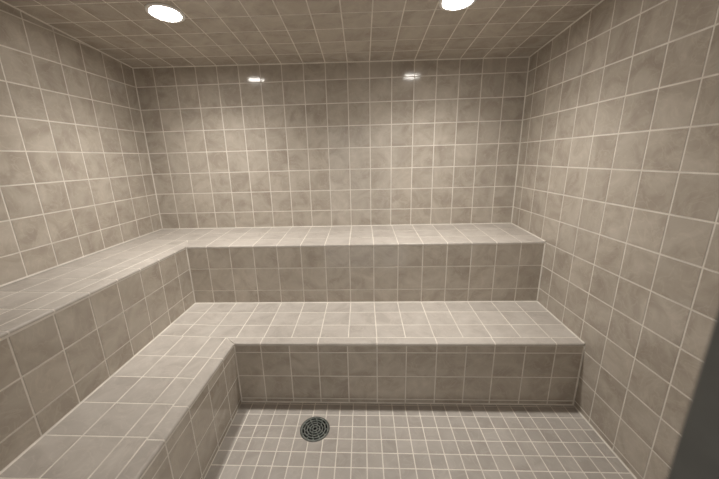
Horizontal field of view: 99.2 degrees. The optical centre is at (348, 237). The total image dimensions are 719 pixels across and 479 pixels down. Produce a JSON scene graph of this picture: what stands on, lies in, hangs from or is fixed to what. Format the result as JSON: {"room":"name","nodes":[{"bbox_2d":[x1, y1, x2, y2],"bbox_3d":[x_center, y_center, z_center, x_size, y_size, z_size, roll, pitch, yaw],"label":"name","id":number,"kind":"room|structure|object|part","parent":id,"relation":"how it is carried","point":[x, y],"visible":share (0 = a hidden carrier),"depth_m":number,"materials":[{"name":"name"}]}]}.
{"room":"spa","nodes":[
{"label":"spa","id":0,"kind":"room"},
{"bbox_2d":[0,0,161,286],"bbox_3d":[-2.076,-0.051,1.753,0.109,3.018,2.861,-1,15,3],"label":"wall","id":1,"kind":"structure","parent":0,"point":[76,180],"depth_m":2.16,"materials":[{"name":"tile"}]},
{"bbox_2d":[3,0,600,67],"bbox_3d":[-0.275,-1.388,1.326,3.625,0.400,2.900,-1,15,3],"label":"ceiling","id":2,"kind":"structure","parent":0,"point":[212,32],"depth_m":2.16,"materials":[{"name":"tile"}]},
{"bbox_2d":[145,3,184,22],"bbox_3d":[-1.168,-1.429,1.949,0.224,0.027,0.224,1,15,9],"label":"recessed light","id":3,"kind":"object","parent":2,"relation":"in","point":[160,11],"visible":1,"depth_m":1.94,"materials":[{"name":"white ceramic"}]},
{"bbox_2d":[439,0,476,10],"bbox_3d":[0.657,-1.430,1.844,0.224,0.027,0.224,1,15,9],"label":"recessed light","id":4,"kind":"object","parent":2,"relation":"in","point":[447,5],"visible":1,"depth_m":1.88,"materials":[{"name":"white ceramic"}]},
{"bbox_2d":[132,56,529,228],"bbox_3d":[-0.174,-0.332,3.126,3.825,2.768,0.109,-1,15,3],"label":"wall","id":5,"kind":"structure","parent":0,"point":[422,141],"depth_m":2.92,"materials":[{"name":"tile"}]},
{"bbox_2d":[204,402,634,478],"bbox_3d":[0.342,1.475,1.470,2.476,0.121,1.741,-1,15,3],"label":"floor","id":6,"kind":"structure","parent":0,"point":[262,440],"depth_m":1.92,"materials":[{"name":"tile"}]},
{"bbox_2d":[0,301,584,478],"bbox_3d":[0.073,1.099,1.655,2.995,0.527,2.265,-1,15,3],"label":"tiled bench","id":7,"kind":"object","parent":6,"relation":"on","point":[167,412],"visible":1,"depth_m":2.15,"materials":[{"name":"tile"}]},
{"bbox_2d":[0,223,545,470],"bbox_3d":[-0.222,0.522,1.823,3.583,0.591,2.858,-1,15,3],"label":"tiled bench","id":8,"kind":"object","parent":7,"relation":"on","point":[65,329],"visible":0.93,"depth_m":2.54,"materials":[{"name":"tile"}]},
{"bbox_3d":[-0.230,0.262,1.755,3.583,0.053,2.858,-1,15,3],"label":"seat","id":9,"kind":"part","parent":8,"relation":"part of","materials":[{"name":"tile"}]},
{"bbox_2d":[300,416,329,441],"bbox_3d":[-0.227,1.305,2.055,0.198,0.063,0.198,-1,15,3],"label":"floor drain","id":10,"kind":"object","parent":6,"relation":"on","point":[313,429],"visible":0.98,"depth_m":2.06,"materials":[{"name":"grey metal"}]},
{"bbox_2d":[512,0,718,478],"bbox_3d":[1.600,-0.085,1.587,0.109,2.972,2.861,-1,15,3],"label":"wall","id":11,"kind":"structure","parent":0,"point":[618,172],"depth_m":1.69,"materials":[{"name":"tile"}]},
{"bbox_3d":[-0.300,0.276,0.230,3.585,2.858,0.101,-1,15,3],"label":"wall","id":12,"kind":"structure","parent":0,"visible":0},
{"bbox_2d":[667,310,718,478],"bbox_3d":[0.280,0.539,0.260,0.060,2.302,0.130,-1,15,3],"label":"door","id":13,"kind":"structure","parent":12,"relation":"in","point":[696,456],"depth_m":0.21,"materials":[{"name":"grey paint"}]}
]}

